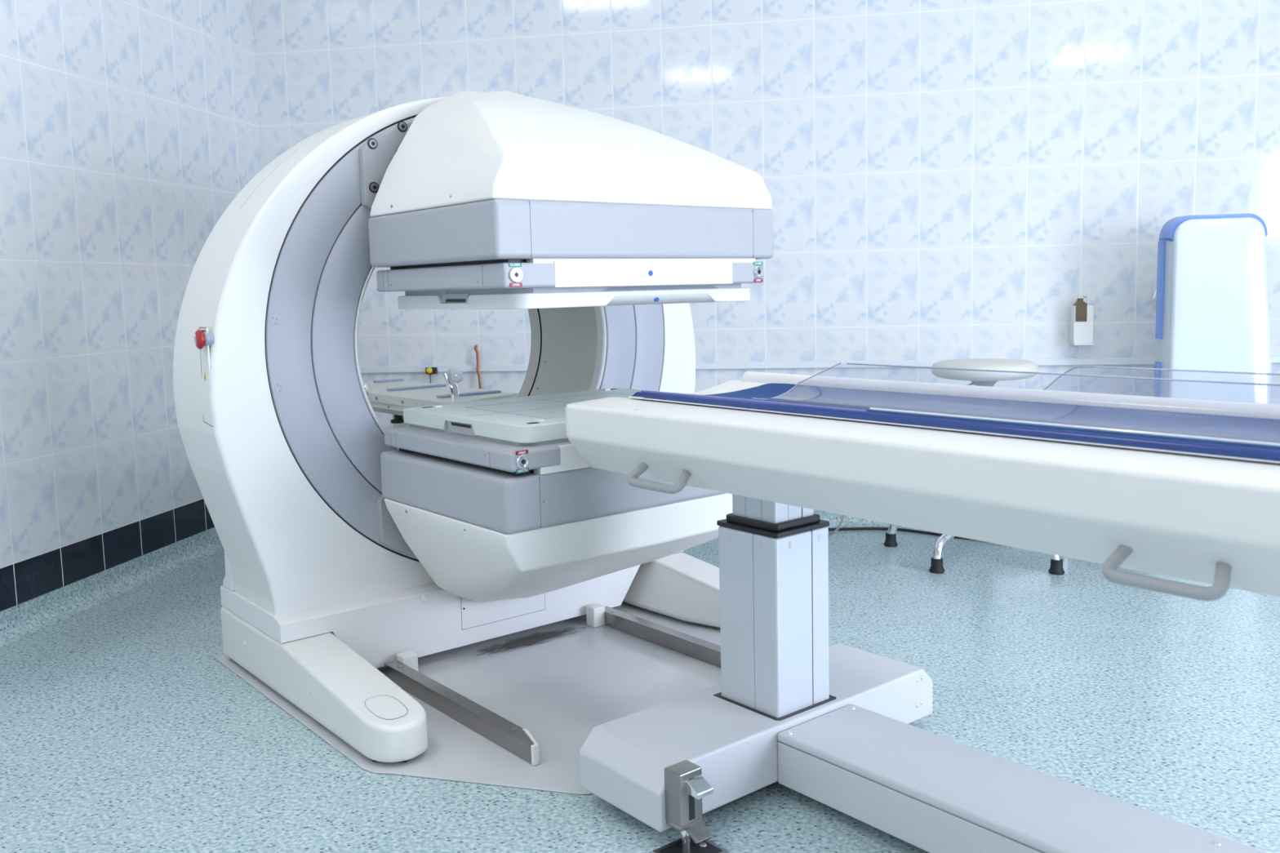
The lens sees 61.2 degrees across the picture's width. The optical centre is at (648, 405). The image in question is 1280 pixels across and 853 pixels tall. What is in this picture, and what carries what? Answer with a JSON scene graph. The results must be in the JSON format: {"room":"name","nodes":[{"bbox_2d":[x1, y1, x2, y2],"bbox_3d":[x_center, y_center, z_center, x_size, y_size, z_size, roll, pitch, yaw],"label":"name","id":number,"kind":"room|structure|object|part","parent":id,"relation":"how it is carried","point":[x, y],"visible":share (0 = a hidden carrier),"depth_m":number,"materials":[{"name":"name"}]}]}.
{"room":"radiology room","nodes":[
{"label":"radiology room","id":0,"kind":"room"},
{"bbox_2d":[0,0,262,611],"bbox_3d":[-2.291,-0.554,1.268,0.150,3.010,6.900,0,6,10],"label":"wall","id":1,"kind":"structure","parent":0,"point":[129,129],"depth_m":3.61,"materials":[{"name":"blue tile"}]},
{"bbox_2d":[0,527,224,648],"bbox_3d":[-2.154,0.840,1.402,0.060,0.084,6.900,0,6,10],"label":"baseboard","id":2,"kind":"structure","parent":1,"relation":"attached to","point":[23,620],"depth_m":3.57,"materials":[{"name":"teal plastic"}]},
{"bbox_2d":[0,529,1279,852],"bbox_3d":[0.727,0.896,0.926,6.300,0.060,7.300,0,6,10],"label":"floor","id":3,"kind":"structure","parent":0,"point":[122,730],"depth_m":2.44,"materials":[{"name":"teal plastic"}]},
{"bbox_2d":[363,367,517,428],"bbox_3d":[-0.844,0.204,3.982,0.460,0.728,1.051,-6,8,-39],"label":"trolley","id":4,"kind":"object","parent":3,"relation":"on","point":[392,396],"visible":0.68,"depth_m":3.77,"materials":[{"name":"white metal"}]},
{"bbox_2d":[369,401,408,415],"bbox_3d":[-0.852,-0.006,3.958,0.305,0.042,1.010,-6,8,-39],"label":"tray","id":5,"kind":"object","parent":4,"relation":"on","point":[396,408],"depth_m":3.79,"materials":[{"name":"beige paint"}]},
{"bbox_3d":[-0.899,0.042,3.890,0.052,0.040,0.052,-6,8,-39],"label":"clamp knob","id":6,"kind":"part","parent":4,"relation":"part of","materials":[{"name":"black plastic"}]},
{"bbox_3d":[-0.658,-0.068,3.614,0.052,0.084,0.023,-6,8,-39],"label":"knob arm","id":7,"kind":"part","parent":4,"relation":"part of","materials":[{"name":"silver metal"}]},
{"bbox_3d":[-0.648,-0.102,3.630,0.042,0.052,0.052,-6,8,-39],"label":"clear knob","id":8,"kind":"part","parent":4,"relation":"part of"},
{"bbox_2d":[214,601,720,795],"bbox_3d":[-0.245,0.677,2.856,1.320,0.004,1.350,-6,8,-39],"label":"floor plate","id":9,"kind":"object","parent":3,"relation":"on","point":[558,682],"visible":0.43,"depth_m":2.65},
{"bbox_2d":[383,650,539,765],"bbox_3d":[-0.424,0.687,2.517,0.078,0.058,0.688,-6,8,-39],"label":"rail","id":10,"kind":"object","parent":9,"relation":"on","point":[404,672],"visible":0.98,"depth_m":2.47,"materials":[{"name":"metal"}]},
{"bbox_2d":[173,90,773,762],"bbox_3d":[-0.348,-0.078,2.861,1.531,1.499,1.046,-6,8,-39],"label":"scanner","id":11,"kind":"object","parent":9,"relation":"on","point":[351,544],"visible":0.88,"depth_m":2.59,"materials":[{"name":"paint"}]},
{"bbox_3d":[-1.030,-0.069,2.523,0.004,0.229,0.064,-6,8,-39],"label":"panel","id":12,"kind":"part","parent":11,"relation":"part of","materials":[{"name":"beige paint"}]},
{"bbox_3d":[-1.107,0.391,2.887,0.040,0.190,0.075,-6,8,-39],"label":"post","id":13,"kind":"part","parent":11,"relation":"part of","materials":[{"name":"paint"}]},
{"bbox_2d":[367,137,377,149],"bbox_3d":[-0.682,-0.649,2.679,0.027,0.027,0.001,-6,8,-39],"label":"washer","id":14,"kind":"object","parent":11,"relation":"in","point":[372,144],"depth_m":2.68,"materials":[{"name":"grey metal"}]},
{"bbox_2d":[368,182,378,192],"bbox_3d":[-0.681,-0.543,2.689,0.027,0.027,0.001,-6,8,-39],"label":"washer","id":15,"kind":"object","parent":11,"relation":"in","point":[371,182],"depth_m":2.69,"materials":[{"name":"grey metal"}]},
{"bbox_2d":[397,120,407,132],"bbox_3d":[-0.619,-0.703,2.726,0.027,0.027,0.001,-6,8,-39],"label":"washer","id":16,"kind":"object","parent":11,"relation":"in","point":[402,126],"depth_m":2.72,"materials":[{"name":"grey metal"}]},
{"bbox_3d":[-0.583,0.502,2.831,0.020,0.020,0.009,-6,8,-39],"label":"knob","id":17,"kind":"part","parent":11,"relation":"part of","materials":[{"name":"white plastic"}]},
{"bbox_2d":[384,426,571,472],"bbox_3d":[-0.181,0.066,2.725,0.760,0.043,0.592,-6,8,-39],"label":"tray","id":18,"kind":"object","parent":11,"relation":"on","point":[460,450],"depth_m":2.40,"materials":[{"name":"grey paint"}]},
{"bbox_3d":[-0.398,0.553,2.994,0.268,0.074,0.002,-6,8,-39],"label":"access panel","id":19,"kind":"part","parent":11,"relation":"part of","materials":[{"name":"paint"}]},
{"bbox_2d":[384,493,732,603],"bbox_3d":[-0.163,0.383,2.762,0.813,0.337,0.574,-6,8,-39],"label":"cover","id":20,"kind":"object","parent":11,"relation":"attached to","point":[444,556],"depth_m":2.55,"materials":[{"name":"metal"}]},
{"bbox_2d":[376,262,764,291],"bbox_3d":[-0.190,-0.321,2.683,0.760,0.052,0.592,-6,8,-39],"label":"tray","id":21,"kind":"object","parent":11,"relation":"on","point":[402,276],"depth_m":2.43,"materials":[{"name":"grey paint"}]},
{"bbox_2d":[369,90,772,217],"bbox_3d":[-0.187,-0.643,2.651,0.813,0.337,0.574,-6,8,-39],"label":"hood","id":22,"kind":"object","parent":11,"relation":"attached to","point":[460,151],"depth_m":2.49,"materials":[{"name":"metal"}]},
{"bbox_2d":[558,444,586,466],"bbox_3d":[0.010,0.086,2.506,0.522,0.045,0.011,-6,8,-39],"label":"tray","id":23,"kind":"object","parent":11,"relation":"on","point":[568,456],"depth_m":2.35,"materials":[{"name":"white plastic"}]},
{"bbox_2d":[553,260,733,287],"bbox_3d":[0.000,-0.303,2.464,0.522,0.057,0.011,-6,8,-39],"label":"panel","id":24,"kind":"object","parent":11,"relation":"on","point":[566,273],"depth_m":2.44,"materials":[{"name":"white plastic"}]},
{"bbox_2d":[648,270,653,275],"bbox_3d":[0.006,-0.302,2.461,0.013,0.013,0.001,-6,8,-39],"label":"lamp","id":25,"kind":"object","parent":11,"relation":"on","point":[650,273],"depth_m":2.46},
{"bbox_2d":[586,603,720,667],"bbox_3d":[0.066,0.632,2.918,0.074,0.058,0.688,-6,8,-39],"label":"rail","id":26,"kind":"object","parent":9,"relation":"on","point":[597,615],"visible":0.64,"depth_m":2.98,"materials":[{"name":"metal"}]},
{"bbox_2d":[652,838,728,852],"bbox_3d":[0.074,0.774,1.885,0.100,0.005,0.090,-6,8,-39],"label":"socket","id":27,"kind":"object","parent":3,"relation":"on","point":[676,846],"visible":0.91,"depth_m":1.89,"materials":[{"name":"metal"}]},
{"bbox_2d":[828,515,844,537],"bbox_3d":[0.661,0.260,4.099,0.480,0.522,0.057,4,8,40],"label":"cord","id":28,"kind":"object","parent":3,"relation":"on","point":[843,516],"visible":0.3,"depth_m":4.09,"materials":[{"name":"grey plastic"}]},
{"bbox_2d":[827,527,979,541],"bbox_3d":[0.717,0.495,4.282,1.362,0.010,0.177,0,6,16],"label":"cable","id":29,"kind":"object","parent":3,"relation":"on","point":[841,528],"visible":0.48,"depth_m":4.28,"materials":[{"name":"black plastic"}]},
{"bbox_2d":[565,365,1279,852],"bbox_3d":[0.784,0.380,1.532,0.788,0.833,2.488,-6,8,-39],"label":"table","id":30,"kind":"object","parent":3,"relation":"on","point":[824,723],"depth_m":1.86,"materials":[{"name":"paint"}]},
{"bbox_3d":[0.021,0.135,2.074,0.056,0.048,0.157,-6,8,-39],"label":"grab handle","id":31,"kind":"part","parent":30,"relation":"part of","materials":[{"name":"white plastic"}]},
{"bbox_3d":[0.590,0.135,1.480,0.169,0.145,2.288,-6,8,-39],"label":"bed arm","id":32,"kind":"part","parent":30,"relation":"part of","materials":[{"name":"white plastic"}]},
{"bbox_2d":[628,371,1279,464],"bbox_3d":[0.738,0.026,1.578,0.254,0.052,2.165,-6,8,-39],"label":"pallet","id":33,"kind":"object","parent":30,"relation":"on","point":[750,379],"visible":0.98,"depth_m":1.77,"materials":[{"name":"blue plastic"}]},
{"bbox_2d":[706,362,1279,449],"bbox_3d":[0.748,0.010,1.555,0.214,0.079,2.080,-6,8,-39],"label":"mattress","id":34,"kind":"object","parent":33,"relation":"in","point":[1228,426],"depth_m":1.74,"materials":[{"name":"blue plastic"}]},
{"bbox_3d":[0.809,0.010,1.480,0.214,0.067,1.806,-6,8,-39],"label":"arm guard","id":35,"kind":"part","parent":34,"relation":"part of","materials":[{"name":"clear plastic"}]},
{"bbox_3d":[0.958,0.689,1.372,0.219,0.016,1.977,-6,8,-39],"label":"spine lid","id":36,"kind":"part","parent":30,"relation":"part of","materials":[{"name":"paint"}]},
{"bbox_3d":[1.070,0.021,1.400,0.005,0.105,1.352,-6,8,-39],"label":"arm guard","id":37,"kind":"part","parent":30,"relation":"part of","materials":[{"name":"clear plastic"}]},
{"bbox_3d":[0.637,0.201,1.331,0.056,0.048,0.152,-6,8,-39],"label":"grab handle","id":38,"kind":"part","parent":30,"relation":"part of","materials":[{"name":"white plastic"}]},
{"bbox_2d":[883,358,1064,574],"bbox_3d":[1.199,0.182,3.897,0.681,0.696,0.657,0,6,10],"label":"stool","id":39,"kind":"object","parent":3,"relation":"on","point":[978,378],"visible":0.35,"depth_m":3.69,"materials":[{"name":"beige plastic"}]},
{"bbox_3d":[1.039,0.437,3.975,0.327,0.122,0.031,2,7,25],"label":"leg","id":40,"kind":"part","parent":39,"relation":"part of","materials":[{"name":"silver metal"}]},
{"bbox_3d":[1.078,0.459,3.765,0.031,0.122,0.327,5,9,43],"label":"leg","id":41,"kind":"part","parent":39,"relation":"part of","materials":[{"name":"silver metal"}]},
{"bbox_3d":[1.191,-0.083,3.839,0.116,0.034,0.116,0,6,10],"label":"seat plate","id":42,"kind":"part","parent":39,"relation":"part of","materials":[{"name":"silver metal"}]},
{"bbox_3d":[1.190,-0.129,3.834,0.366,0.064,0.366,0,6,10],"label":"seat","id":43,"kind":"part","parent":39,"relation":"part of","materials":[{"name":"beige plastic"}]},
{"bbox_3d":[1.291,0.457,3.737,0.031,0.122,0.327,-5,7,-28],"label":"leg","id":44,"kind":"part","parent":39,"relation":"part of","materials":[{"name":"silver metal"}]},
{"bbox_2d":[1153,213,1271,404],"bbox_3d":[1.982,-0.076,3.840,0.400,1.184,0.280,0,6,10],"label":"chair backrest","id":45,"kind":"object","parent":3,"relation":"on","point":[1212,313],"visible":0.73,"depth_m":3.72,"materials":[{"name":"plastic"}]},
{"bbox_2d":[251,0,1279,429],"bbox_3d":[1.271,-0.959,4.222,6.300,3.010,0.150,0,6,10],"label":"wall","id":46,"kind":"structure","parent":0,"point":[944,180],"depth_m":4.21,"materials":[{"name":"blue tile"}]},
{"bbox_2d":[425,367,437,375],"bbox_3d":[-0.917,-0.146,4.569,0.048,0.035,0.035,0,6,10],"label":"terminal","id":47,"kind":"object","parent":46,"relation":"attached to","point":[430,371],"visible":1,"depth_m":4.57,"materials":[{"name":"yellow plastic"}]},
{"bbox_2d":[474,345,481,388],"bbox_3d":[-0.710,0.121,4.578,0.025,0.758,0.049,-5,7,-32],"label":"copper pipe","id":48,"kind":"object","parent":46,"relation":"attached to","point":[475,346],"visible":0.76,"depth_m":4.53,"materials":[{"name":"orange metal"}]},
{"bbox_2d":[360,355,1279,373],"bbox_3d":[1.276,-0.169,4.226,5.900,0.027,0.016,0,6,10],"label":"trim","id":49,"kind":"structure","parent":46,"relation":"attached to","point":[1274,359],"depth_m":4.32,"materials":[{"name":"plastic"}]},
{"bbox_2d":[813,509,923,530],"bbox_3d":[1.287,0.447,4.270,5.900,0.084,0.060,0,6,10],"label":"baseboard","id":50,"kind":"structure","parent":46,"relation":"attached to","point":[834,519],"depth_m":4.36,"materials":[{"name":"blue tile"}]},
{"bbox_2d":[1069,295,1093,345],"bbox_3d":[1.646,-0.325,4.111,0.072,0.186,0.085,0,6,10],"label":"soap dispenser","id":51,"kind":"object","parent":46,"relation":"attached to","point":[1082,314],"visible":1,"depth_m":4.08,"materials":[{"name":"white plastic"}]},
{"bbox_2d":[1073,297,1087,321],"bbox_3d":[1.637,-0.365,4.102,0.052,0.087,0.060,0,6,10],"label":"bottle","id":52,"kind":"object","parent":51,"relation":"on","point":[1080,307],"depth_m":4.07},
{"bbox_2d":[1147,280,1156,303],"bbox_3d":[1.911,-0.437,4.072,0.046,0.107,0.051,0,6,10],"label":"wall hook","id":53,"kind":"object","parent":46,"relation":"attached to","point":[1154,282],"visible":0.47,"depth_m":4.09,"materials":[{"name":"silver metal"}]},
{"bbox_3d":[1.922,-0.442,4.093,0.032,0.060,0.004,0,6,10],"label":"plate","id":54,"kind":"part","parent":53,"relation":"part of","materials":[{"name":"silver metal"}]}
]}

